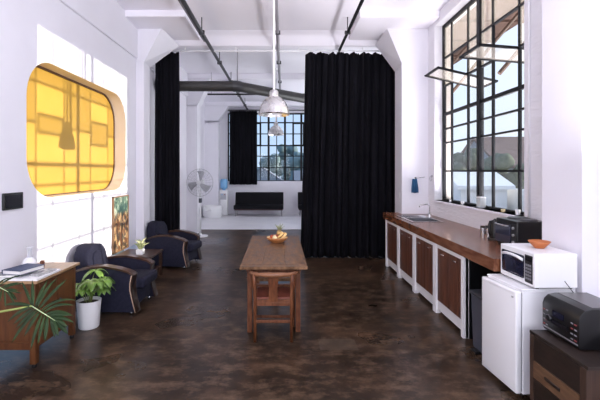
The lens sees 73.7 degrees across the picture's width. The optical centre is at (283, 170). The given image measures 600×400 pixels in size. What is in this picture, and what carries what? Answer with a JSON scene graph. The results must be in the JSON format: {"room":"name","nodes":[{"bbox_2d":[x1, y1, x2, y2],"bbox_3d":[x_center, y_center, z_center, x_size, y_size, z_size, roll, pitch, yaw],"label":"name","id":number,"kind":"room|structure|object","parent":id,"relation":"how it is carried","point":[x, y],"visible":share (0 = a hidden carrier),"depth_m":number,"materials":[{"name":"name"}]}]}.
{"room":"loft apartment","nodes":[
{"label":"loft apartment","id":0,"kind":"room"},
{"bbox_2d":[0,0,207,271],"bbox_3d":[-3.050,-0.480,6.350,0.700,4.460,19.900,0,0,0],"label":"wall","id":1,"kind":"structure","parent":0,"point":[33,33],"depth_m":4.79,"materials":[{"name":"white paint"}]},
{"bbox_2d":[2,192,22,210],"bbox_3d":[-2.684,0.297,3.962,0.024,0.165,0.285,0,0,0],"label":"wall screen","id":2,"kind":"object","parent":1,"relation":"attached to","point":[10,201],"visible":1,"depth_m":3.94,"materials":[{"name":"black plastic"}]},
{"bbox_2d":[26,62,125,197],"bbox_3d":[-2.821,-0.470,5.510,0.239,1.560,2.640,0,0,0],"label":"window","id":3,"kind":"structure","parent":1,"relation":"in","point":[76,126],"depth_m":5.43,"materials":[{"name":"beige glass"}]},
{"bbox_2d":[112,195,128,254],"bbox_3d":[-2.680,0.858,6.565,0.030,0.901,0.606,0,0,0],"label":"framed picture","id":4,"kind":"object","parent":1,"relation":"attached to","point":[120,204],"visible":1,"depth_m":6.54,"materials":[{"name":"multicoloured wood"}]},
{"bbox_2d":[59,0,187,96],"bbox_3d":[-2.835,-2.380,3.950,0.330,0.660,15.100,0,0,0],"label":"trim","id":5,"kind":"structure","parent":1,"relation":"attached to","point":[107,16],"depth_m":6.23,"materials":[{"name":"white paint"}]},
{"bbox_2d":[208,107,303,213],"bbox_3d":[-0.235,-0.480,16.425,6.330,4.460,0.250,0,0,0],"label":"wall","id":6,"kind":"structure","parent":0,"point":[290,189],"depth_m":16.30,"materials":[{"name":"white paint"}]},
{"bbox_2d":[228,113,303,180],"bbox_3d":[0.000,-0.980,16.391,4.600,2.780,0.082,0,0,0],"label":"window","id":7,"kind":"structure","parent":6,"relation":"in","point":[293,114],"depth_m":16.37,"materials":[{"name":"black metal"}]},
{"bbox_2d":[228,110,303,110],"bbox_3d":[0.000,-2.450,16.200,4.600,0.040,0.200,0,0,0],"label":"rail","id":8,"kind":"object","parent":6,"relation":"attached to","point":[228,110],"visible":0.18,"depth_m":16.11,"materials":[{"name":"black metal"}]},
{"bbox_2d":[229,111,256,184],"bbox_3d":[-1.639,-0.935,16.119,1.117,2.970,0.111,0,0,0],"label":"stage curtain","id":9,"kind":"object","parent":8,"relation":"hanging from","point":[243,124],"visible":1,"depth_m":16.11,"materials":[{"name":"black fabric"}]},
{"bbox_2d":[0,214,529,399],"bbox_3d":[-0.235,1.821,6.450,6.330,0.158,20.100,0,0,0],"label":"floor","id":10,"kind":"structure","parent":0,"point":[364,334],"depth_m":3.99,"materials":[{"name":"concrete"}]},
{"bbox_2d":[0,275,75,349],"bbox_3d":[-2.006,1.178,2.488,1.299,1.143,0.630,0,0,-23],"label":"leaf plant","id":11,"kind":"object","parent":10,"relation":"on","point":[56,317],"visible":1,"depth_m":2.49,"materials":[{"name":"green plant"}]},
{"bbox_2d":[0,262,79,367],"bbox_3d":[-2.408,1.359,3.880,0.485,0.782,0.740,0,0,0],"label":"dresser","id":12,"kind":"object","parent":10,"relation":"on","point":[67,290],"visible":0.65,"depth_m":3.56,"materials":[{"name":"orange wood"}]},
{"bbox_2d":[21,257,37,264],"bbox_3d":[-2.530,0.861,3.980,0.140,0.215,0.139,0,0,0],"label":"flower vase","id":13,"kind":"object","parent":12,"relation":"on","point":[32,260],"visible":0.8,"depth_m":3.95,"materials":[{"name":"white ceramic"}]},
{"bbox_2d":[0,269,60,280],"bbox_3d":[-2.402,0.958,3.695,0.475,0.020,0.370,0,0,0],"label":"serving tray","id":14,"kind":"object","parent":12,"relation":"on","point":[26,277],"visible":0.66,"depth_m":3.56,"materials":[{"name":"white plastic"}]},
{"bbox_2d":[0,272,18,277],"bbox_3d":[-2.490,0.936,3.680,0.200,0.024,0.280,0,0,-6],"label":"book","id":15,"kind":"object","parent":14,"relation":"on","point":[1,274],"visible":0.29,"depth_m":3.55,"materials":[{"name":"white paper"}]},
{"bbox_2d":[2,263,44,274],"bbox_3d":[-2.400,0.905,3.690,0.200,0.038,0.270,0,0,13],"label":"book","id":16,"kind":"object","parent":15,"relation":"on","point":[26,268],"visible":0.96,"depth_m":3.63,"materials":[{"name":"blue paper"}]},
{"bbox_2d":[30,268,56,275],"bbox_3d":[-2.235,0.941,3.720,0.090,0.014,0.240,0,0,7],"label":"book","id":17,"kind":"object","parent":14,"relation":"on","point":[48,270],"visible":1,"depth_m":3.72,"materials":[{"name":"white paper"}]},
{"bbox_2d":[76,268,114,329],"bbox_3d":[-2.188,1.450,4.500,0.622,0.600,0.569,0,0,33],"label":"potted plant","id":18,"kind":"object","parent":10,"relation":"on","point":[88,308],"visible":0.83,"depth_m":4.40,"materials":[{"name":"green plant"}]},
{"bbox_2d":[74,243,157,313],"bbox_3d":[-2.168,1.347,5.186,0.916,0.805,0.740,0,0,2],"label":"armchair","id":19,"kind":"object","parent":10,"relation":"on","point":[134,276],"visible":0.81,"depth_m":4.93,"materials":[{"name":"blue fabric"}]},
{"bbox_2d":[132,269,156,288],"bbox_3d":[-2.060,1.390,5.182,0.700,0.140,0.490,0,0,2],"label":"seat cushion","id":20,"kind":"object","parent":19,"relation":"on","point":[144,277],"depth_m":5.09,"materials":[{"name":"blue fabric"}]},
{"bbox_2d":[119,249,163,275],"bbox_3d":[-2.330,1.532,6.420,0.600,0.435,0.660,0,0,0],"label":"side table","id":21,"kind":"object","parent":10,"relation":"on","point":[149,253],"visible":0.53,"depth_m":6.54,"materials":[{"name":"brown wood"}]},
{"bbox_2d":[134,238,147,254],"bbox_3d":[-2.256,1.192,6.315,0.227,0.247,0.254,0,0,0],"label":"potted plant","id":22,"kind":"object","parent":21,"relation":"on","point":[139,251],"visible":1,"depth_m":6.28,"materials":[{"name":"green plant"}]},
{"bbox_2d":[136,29,178,248],"bbox_3d":[-2.395,-0.430,7.650,0.610,4.360,0.700,0,0,0],"label":"column","id":23,"kind":"structure","parent":10,"relation":"on","point":[154,45],"depth_m":7.30,"materials":[{"name":"white paint"}]},
{"bbox_2d":[144,221,202,268],"bbox_3d":[-2.053,1.347,7.497,0.916,0.805,0.740,0,0,9],"label":"armchair","id":24,"kind":"object","parent":10,"relation":"on","point":[180,247],"visible":0.9,"depth_m":7.17,"materials":[{"name":"blue fabric"}]},
{"bbox_2d":[187,240,201,251],"bbox_3d":[-1.946,1.390,7.480,0.700,0.140,0.490,0,0,9],"label":"seat cushion","id":25,"kind":"object","parent":24,"relation":"on","point":[192,245],"depth_m":7.34,"materials":[{"name":"blue fabric"}]},
{"bbox_2d":[187,78,210,232],"bbox_3d":[-2.425,-0.410,11.300,0.750,4.320,0.400,0,0,0],"label":"column","id":26,"kind":"structure","parent":10,"relation":"on","point":[195,99],"depth_m":11.10,"materials":[{"name":"white paint"}]},
{"bbox_2d":[186,169,212,237],"bbox_3d":[-2.240,0.844,10.720,0.744,1.812,0.400,0,0,8],"label":"pedestal fan","id":27,"kind":"object","parent":10,"relation":"on","point":[201,182],"visible":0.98,"depth_m":10.65,"materials":[{"name":"white metal"}]},
{"bbox_2d":[203,205,221,217],"bbox_3d":[-2.700,1.522,15.100,0.739,0.440,0.703,0,0,0],"label":"tub chair","id":28,"kind":"object","parent":10,"relation":"on","point":[209,211],"visible":1,"depth_m":14.84,"materials":[{"name":"white plastic"}]},
{"bbox_2d":[203,209,221,217],"bbox_3d":[-2.700,1.602,15.100,0.680,0.280,0.676,0,0,0],"label":"seat cushion","id":29,"kind":"object","parent":28,"relation":"on","point":[207,213],"depth_m":14.81,"materials":[{"name":"white fabric"}]},
{"bbox_2d":[205,105,229,204],"bbox_3d":[-2.625,-0.410,15.800,0.950,4.320,0.400,0,0,0],"label":"column","id":30,"kind":"structure","parent":10,"relation":"on","point":[213,113],"depth_m":15.60,"materials":[{"name":"white paint"}]},
{"bbox_2d":[219,179,227,214],"bbox_3d":[-2.380,1.027,15.835,0.320,1.430,0.350,0,0,0],"label":"water cooler","id":31,"kind":"object","parent":10,"relation":"on","point":[223,194],"visible":0.97,"depth_m":15.69,"materials":[{"name":"white plastic"}]},
{"bbox_2d":[220,179,227,189],"bbox_3d":[-2.380,0.542,15.850,0.290,0.460,0.288,0,0,0],"label":"water bottle","id":32,"kind":"object","parent":31,"relation":"on","point":[223,182],"depth_m":15.73,"materials":[{"name":"blue plastic"}]},
{"bbox_2d":[234,192,283,215],"bbox_3d":[-0.975,1.293,15.655,1.910,0.902,0.770,0,0,0],"label":"bench sofa","id":33,"kind":"object","parent":10,"relation":"on","point":[243,200],"visible":1,"depth_m":15.83,"materials":[{"name":"black leather"}]},
{"bbox_2d":[239,236,307,331],"bbox_3d":[-0.120,1.375,5.180,0.714,0.750,2.020,0,0,-1],"label":"dining table","id":34,"kind":"object","parent":10,"relation":"on","point":[262,255],"visible":0.75,"depth_m":4.52,"materials":[{"name":"brown wood"}]},
{"bbox_2d":[267,236,287,242],"bbox_3d":[-0.095,0.962,5.600,0.300,0.076,0.300,0,0,0],"label":"fruit bowl","id":35,"kind":"object","parent":34,"relation":"on","point":[278,240],"visible":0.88,"depth_m":5.51,"materials":[{"name":"orange wood"}]},
{"bbox_2d":[275,224,282,237],"bbox_3d":[-0.065,0.847,5.696,0.145,0.203,0.129,0,0,44],"label":"pineapple","id":36,"kind":"object","parent":35,"relation":"in","point":[279,228],"visible":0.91,"depth_m":5.66,"materials":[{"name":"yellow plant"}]},
{"bbox_2d":[248,270,298,341],"bbox_3d":[-0.110,1.388,4.270,0.558,0.724,0.506,0,0,0],"label":"wooden armchair","id":37,"kind":"object","parent":10,"relation":"on","point":[273,295],"visible":0.95,"depth_m":4.09,"materials":[{"name":"red wood"}]},
{"bbox_2d":[298,192,301,214],"bbox_3d":[1.225,1.293,15.655,1.350,0.902,0.770,0,0,0],"label":"bench sofa","id":38,"kind":"object","parent":10,"relation":"on","point":[299,193],"visible":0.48,"depth_m":15.83,"materials":[{"name":"black leather"}]},
{"bbox_2d":[385,220,397,276],"bbox_3d":[1.993,1.321,6.980,0.255,0.858,0.798,0,0,0],"label":"base cabinet","id":39,"kind":"object","parent":10,"relation":"on","point":[391,229],"visible":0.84,"depth_m":7.03,"materials":[{"name":"white paint"}]},
{"bbox_2d":[375,29,427,213],"bbox_3d":[2.225,-0.430,7.650,0.810,4.360,0.700,0,0,0],"label":"column","id":40,"kind":"structure","parent":10,"relation":"on","point":[405,51],"depth_m":7.30,"materials":[{"name":"white paint"}]},
{"bbox_3d":[2.465,0.127,7.267,0.171,0.045,0.065,0,0,0],"label":"towel hook","id":41,"kind":"object","parent":40,"relation":"attached to","visible":0},
{"bbox_2d":[411,179,418,192],"bbox_3d":[2.374,0.270,7.256,0.135,0.263,0.045,0,0,0],"label":"hanging towel","id":42,"kind":"object","parent":41,"relation":"hanging from","point":[414,189],"visible":1,"depth_m":7.25,"materials":[{"name":"blue fabric"}]},
{"bbox_2d":[398,226,413,291],"bbox_3d":[2.233,1.321,6.180,0.735,0.858,0.798,0,0,0],"label":"base cabinet","id":43,"kind":"object","parent":10,"relation":"on","point":[405,237],"visible":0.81,"depth_m":6.17,"materials":[{"name":"white paint"}]},
{"bbox_2d":[414,233,433,310],"bbox_3d":[2.233,1.321,5.380,0.735,0.858,0.798,0,0,0],"label":"base cabinet","id":44,"kind":"object","parent":10,"relation":"on","point":[423,248],"visible":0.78,"depth_m":5.38,"materials":[{"name":"white paint"}]},
{"bbox_2d":[434,243,501,338],"bbox_3d":[2.233,1.321,4.574,0.735,0.858,0.810,0,0,0],"label":"base cabinet","id":45,"kind":"object","parent":10,"relation":"on","point":[455,274],"visible":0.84,"depth_m":4.38,"materials":[{"name":"white paint"}]},
{"bbox_2d":[383,212,500,270],"bbox_3d":[2.240,0.835,5.532,0.760,0.110,3.975,0,0,0],"label":"countertop","id":46,"kind":"structure","parent":45,"relation":"on","point":[466,241],"depth_m":4.76,"materials":[{"name":"brown wood"}]},
{"bbox_2d":[396,215,443,221],"bbox_3d":[2.203,0.826,6.550,0.500,0.104,0.900,0,0,0],"label":"sink","id":47,"kind":"object","parent":46,"relation":"in","point":[412,218],"visible":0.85,"depth_m":6.61,"materials":[{"name":"silver metal"}]},
{"bbox_2d":[406,218,440,221],"bbox_3d":[2.203,0.828,6.371,0.424,0.100,0.482,0,0,0],"label":"basin","id":48,"kind":"object","parent":47,"relation":"in","point":[409,219],"depth_m":6.61,"materials":[{"name":"silver metal"}]},
{"bbox_2d":[419,204,431,216],"bbox_3d":[2.394,0.667,6.774,0.204,0.225,0.139,0,0,20],"label":"tap","id":49,"kind":"object","parent":46,"relation":"on","point":[420,204],"visible":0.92,"depth_m":6.74,"materials":[{"name":"silver metal"}]},
{"bbox_2d":[480,225,484,233],"bbox_3d":[2.470,0.730,4.960,0.066,0.100,0.066,0,0,0],"label":"steel canister","id":50,"kind":"object","parent":46,"relation":"on","point":[482,228],"visible":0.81,"depth_m":4.94,"materials":[{"name":"grey metal"}]},
{"bbox_2d":[485,225,488,235],"bbox_3d":[2.470,0.720,4.830,0.070,0.120,0.070,0,0,0],"label":"steel canister","id":51,"kind":"object","parent":46,"relation":"on","point":[486,226],"visible":0.48,"depth_m":4.82,"materials":[{"name":"grey metal"}]},
{"bbox_2d":[487,219,495,240],"bbox_3d":[2.376,0.659,4.520,0.187,0.242,0.154,0,0,0],"label":"electric kettle","id":52,"kind":"object","parent":46,"relation":"on","point":[491,226],"visible":0.65,"depth_m":4.48,"materials":[{"name":"black plastic"}]},
{"bbox_2d":[494,216,541,243],"bbox_3d":[2.430,0.632,4.125,0.364,0.296,0.390,0,0,0],"label":"oven","id":53,"kind":"object","parent":46,"relation":"on","point":[510,229],"visible":0.87,"depth_m":3.97,"materials":[{"name":"black plastic"}]},
{"bbox_2d":[468,289,481,354],"bbox_3d":[2.013,1.462,3.860,0.375,0.575,0.270,0,0,0],"label":"pedal bin","id":54,"kind":"object","parent":10,"relation":"on","point":[476,294],"visible":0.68,"depth_m":3.87,"materials":[{"name":"grey plastic"}]},
{"bbox_2d":[482,274,574,395],"bbox_3d":[2.004,1.330,3.321,0.488,0.840,0.470,0,0,-4],"label":"fridge","id":55,"kind":"object","parent":10,"relation":"on","point":[511,308],"visible":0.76,"depth_m":3.16,"materials":[{"name":"white metal"}]},
{"bbox_2d":[501,243,576,288],"bbox_3d":[2.060,0.770,3.285,0.361,0.275,0.465,0,0,-1],"label":"microwave oven","id":56,"kind":"object","parent":55,"relation":"on","point":[548,267],"visible":0.98,"depth_m":3.06,"materials":[{"name":"white plastic"}]},
{"bbox_2d":[528,239,550,248],"bbox_3d":[2.100,0.604,3.290,0.166,0.058,0.165,0,0,0],"label":"clay bowl","id":57,"kind":"object","parent":56,"relation":"on","point":[536,243],"visible":1,"depth_m":3.26,"materials":[{"name":"brown ceramic"}]},
{"bbox_2d":[530,330,599,399],"bbox_3d":[2.031,1.452,2.630,0.517,0.597,0.560,0,0,0],"label":"base cabinet","id":58,"kind":"object","parent":10,"relation":"on","point":[559,370],"visible":0.94,"depth_m":2.60,"materials":[{"name":"brown wood"}]},
{"bbox_2d":[543,281,599,349],"bbox_3d":[2.042,0.977,2.737,0.345,0.352,0.365,0,0,0],"label":"radio","id":59,"kind":"object","parent":58,"relation":"on","point":[574,317],"visible":1,"depth_m":2.66,"materials":[{"name":"black plastic"}]},
{"bbox_2d":[542,0,599,297],"bbox_3d":[2.455,-0.480,3.297,0.350,4.460,0.475,0,0,0],"label":"wall","id":60,"kind":"structure","parent":10,"relation":"on","point":[570,28],"depth_m":3.16,"materials":[{"name":"white paint"}]},
{"bbox_2d":[116,0,448,101],"bbox_3d":[-0.235,-2.810,6.450,6.330,0.200,20.100,0,0,0],"label":"ceiling","id":61,"kind":"structure","parent":0,"point":[217,15],"depth_m":7.20,"materials":[{"name":"paint"}]},
{"bbox_2d":[125,10,199,39],"bbox_3d":[-2.180,-2.652,7.345,1.040,0.115,1.250,0,0,0],"label":"beam","id":62,"kind":"structure","parent":61,"relation":"attached to","point":[176,23],"depth_m":6.99,"materials":[{"name":"paint"}]},
{"bbox_2d":[178,0,247,110],"bbox_3d":[-1.468,-2.555,8.250,0.136,0.309,15.500,0,0,0],"label":"ceiling pipe","id":63,"kind":"object","parent":61,"relation":"attached to","point":[183,3],"visible":0.82,"depth_m":7.04,"materials":[{"name":"grey metal"}]},
{"bbox_2d":[180,52,304,102],"bbox_3d":[-0.169,-2.187,9.396,5.404,1.047,1.065,0,0,-31],"label":"ventilation duct","id":64,"kind":"object","parent":61,"relation":"hanging from","point":[235,86],"visible":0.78,"depth_m":8.36,"materials":[{"name":"grey metal"}]},
{"bbox_2d":[188,73,304,81],"bbox_3d":[-0.235,-2.630,11.300,5.730,0.160,0.400,0,0,0],"label":"beam","id":65,"kind":"structure","parent":61,"relation":"attached to","point":[243,77],"depth_m":11.10,"materials":[{"name":"paint"}]},
{"bbox_2d":[205,102,303,106],"bbox_3d":[-0.235,-2.630,15.800,5.730,0.160,0.400,0,0,0],"label":"beam","id":66,"kind":"structure","parent":61,"relation":"attached to","point":[231,104],"depth_m":15.60,"materials":[{"name":"paint"}]},
{"bbox_2d":[208,93,304,94],"bbox_3d":[-0.100,-2.400,11.000,4.000,0.621,0.044,0,0,0],"label":"rail","id":67,"kind":"object","parent":61,"relation":"hanging from","point":[208,93],"visible":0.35,"depth_m":10.98,"materials":[{"name":"black metal"}]},
{"bbox_2d":[258,0,289,116],"bbox_3d":[-0.135,-1.730,5.380,0.430,1.960,0.430,0,0,0],"label":"pendant lamp","id":68,"kind":"object","parent":61,"relation":"hanging from","point":[273,105],"visible":1,"depth_m":5.30,"materials":[{"name":"silver metal"}]},
{"bbox_2d":[174,31,377,49],"bbox_3d":[-0.035,-2.618,7.985,5.330,0.225,0.530,0,0,0],"label":"beam","id":69,"kind":"structure","parent":61,"relation":"attached to","point":[219,40],"depth_m":7.94,"materials":[{"name":"paint"}]},
{"bbox_2d":[172,47,379,51],"bbox_3d":[-0.035,-2.465,8.120,5.230,0.090,0.032,0,0,0],"label":"rail","id":70,"kind":"object","parent":69,"relation":"attached to","point":[185,50],"visible":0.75,"depth_m":8.11,"materials":[{"name":"white metal"}]},
{"bbox_2d":[155,52,179,230],"bbox_3d":[-2.368,-0.333,8.125,0.501,4.155,0.169,0,0,0],"label":"stage curtain","id":71,"kind":"object","parent":70,"relation":"hanging from","point":[167,81],"visible":0.79,"depth_m":8.08,"materials":[{"name":"black fabric"}]},
{"bbox_2d":[301,52,394,257],"bbox_3d":[1.309,-0.331,8.120,1.975,4.159,0.201,0,0,0],"label":"stage curtain","id":72,"kind":"object","parent":70,"relation":"hanging from","point":[348,181],"visible":0.92,"depth_m":8.09,"materials":[{"name":"black fabric"}]},
{"bbox_2d":[268,68,283,135],"bbox_3d":[-0.215,-1.830,10.600,0.430,1.760,0.430,0,0,0],"label":"pendant lamp","id":73,"kind":"object","parent":61,"relation":"hanging from","point":[275,130],"visible":0.98,"depth_m":10.49,"materials":[{"name":"silver metal"}]},
{"bbox_2d":[275,0,281,88],"bbox_3d":[-0.115,-2.558,8.250,0.100,0.304,15.500,0,0,0],"label":"ceiling pipe","id":74,"kind":"object","parent":61,"relation":"attached to","point":[277,31],"visible":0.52,"depth_m":7.33,"materials":[{"name":"grey metal"}]},
{"bbox_2d":[337,0,363,52],"bbox_3d":[1.120,-2.560,8.250,0.100,0.300,15.500,0,0,0],"label":"ceiling pipe","id":75,"kind":"object","parent":61,"relation":"attached to","point":[348,32],"visible":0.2,"depth_m":6.75,"materials":[{"name":"black metal"}]},
{"bbox_2d":[349,11,439,39],"bbox_3d":[1.955,-2.652,7.360,1.350,0.115,1.220,0,0,0],"label":"beam","id":76,"kind":"structure","parent":61,"relation":"attached to","point":[368,25],"depth_m":6.99,"materials":[{"name":"paint"}]},
{"bbox_2d":[428,0,541,228],"bbox_3d":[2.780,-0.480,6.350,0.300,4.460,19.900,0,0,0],"label":"window recess","id":77,"kind":"structure","parent":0,"point":[472,218],"depth_m":5.35,"materials":[{"name":"white paint"}]},
{"bbox_2d":[446,26,450,198],"bbox_3d":[2.880,-1.012,6.981,0.120,3.035,0.021,0,0,0],"label":"trim","id":78,"kind":"structure","parent":77,"relation":"attached to","point":[448,29],"depth_m":6.97,"materials":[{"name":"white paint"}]},
{"bbox_2d":[424,0,523,214],"bbox_3d":[2.775,-1.012,5.685,0.970,3.035,2.610,0,0,0],"label":"window","id":79,"kind":"structure","parent":77,"relation":"in","point":[480,100],"depth_m":5.65,"materials":[{"name":"black metal"}]},
{"bbox_2d":[432,200,523,216],"bbox_3d":[2.695,0.522,5.685,0.190,0.035,2.650,0,0,0],"label":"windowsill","id":80,"kind":"structure","parent":77,"relation":"attached to","point":[480,209],"depth_m":5.40,"materials":[{"name":"white paint"}]},
{"bbox_2d":[515,209,519,214],"bbox_3d":[2.700,0.475,4.620,0.055,0.060,0.054,0,0,0],"label":"cup","id":81,"kind":"object","parent":80,"relation":"on","point":[517,211],"visible":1,"depth_m":4.60,"materials":[{"name":"white ceramic"}]},
{"bbox_2d":[453,0,523,92],"bbox_3d":[3.813,-2.155,8.300,1.753,1.669,11.400,0,0,0],"label":"canopy","id":82,"kind":"object","parent":77,"relation":"attached to","point":[502,7],"visible":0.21,"depth_m":7.76,"materials":[{"name":"brown"}]},
{"bbox_2d":[528,0,529,217],"bbox_3d":[2.616,-0.945,4.270,0.024,3.410,0.024,0,0,0],"label":"conduit","id":83,"kind":"object","parent":77,"relation":"attached to","point":[528,0],"visible":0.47,"depth_m":4.26,"materials":[{"name":"white metal"}]},
{"bbox_3d":[8.000,4.050,28.000,6.000,3.400,36.000,0,0,0],"label":"wall","id":84,"kind":"structure","parent":0,"visible":0},
{"bbox_3d":[8.000,2.200,28.000,6.000,0.300,36.000,0,0,0],"label":"flat roof","id":85,"kind":"structure","parent":84,"relation":"on","visible":0},
{"bbox_2d":[453,172,514,208],"bbox_3d":[9.500,1.040,20.500,2.700,2.020,3.500,0,0,0],"label":"shed","id":86,"kind":"object","parent":85,"relation":"on","point":[502,185],"visible":0.42,"depth_m":19.00,"materials":[{"name":"white"}]},
{"label":"outside","id":87,"kind":"structure","parent":0,"visible":0},
{"bbox_3d":[15.000,5.900,100.000,210.000,0.300,320.000,0,0,0],"label":"ground","id":88,"kind":"structure","parent":87,"visible":0},
{"bbox_2d":[257,168,282,179],"bbox_3d":[-3.150,2.590,62.000,7.200,6.320,8.500,0,0,0],"label":"gabled house","id":89,"kind":"structure","parent":88,"relation":"on","point":[264,172],"depth_m":58.00,"materials":[{"name":"grey"}]},
{"bbox_2d":[257,153,288,176],"bbox_3d":[-1.945,1.120,78.103,7.412,9.288,6.438,0,0,0],"label":"tree","id":90,"kind":"object","parent":88,"relation":"on","point":[264,160],"visible":0.42,"depth_m":76.30,"materials":[{"name":"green plant"}]},
{"bbox_2d":[277,144,299,179],"bbox_3d":[1.122,0.506,69.984,4.657,10.507,4.047,0,0,29],"label":"tree","id":91,"kind":"object","parent":88,"relation":"on","point":[289,149],"visible":0.48,"depth_m":69.86,"materials":[{"name":"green plant"}]},
{"bbox_2d":[288,153,302,179],"bbox_3d":[3.418,1.333,65.849,5.614,8.863,5.187,0,0,0],"label":"tree","id":92,"kind":"object","parent":88,"relation":"on","point":[290,159],"visible":0.17,"depth_m":64.75,"materials":[{"name":"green plant"}]},
{"bbox_2d":[294,171,302,179],"bbox_3d":[4.800,2.840,56.000,6.900,5.820,8.500,0,0,0],"label":"gabled house","id":93,"kind":"structure","parent":88,"relation":"on","point":[296,173],"depth_m":54.65,"materials":[{"name":"grey"}]},
{"bbox_2d":[453,148,475,169],"bbox_3d":[13.466,2.031,30.314,2.852,7.457,3.320,0,0,0],"label":"tree","id":94,"kind":"object","parent":88,"relation":"on","point":[459,159],"visible":0.23,"depth_m":29.05,"materials":[{"name":"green plant"}]},
{"bbox_2d":[461,137,523,172],"bbox_3d":[25.000,1.440,33.500,18.500,8.620,8.500,0,0,0],"label":"gabled house","id":95,"kind":"structure","parent":88,"relation":"on","point":[503,145],"depth_m":32.08,"materials":[{"name":"grey"}]},
{"bbox_2d":[484,153,523,188],"bbox_3d":[14.006,2.285,25.529,3.336,6.952,3.421,0,0,0],"label":"tree","id":96,"kind":"object","parent":88,"relation":"on","point":[505,161],"visible":0.23,"depth_m":24.75,"materials":[{"name":"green plant"}]},
{"bbox_2d":[507,188,523,211],"bbox_3d":[11.125,3.300,28.000,0.250,4.900,36.000,0,0,0],"label":"parapet","id":97,"kind":"object","parent":88,"relation":"on","point":[512,195],"depth_m":19.17,"materials":[{"name":"white"}]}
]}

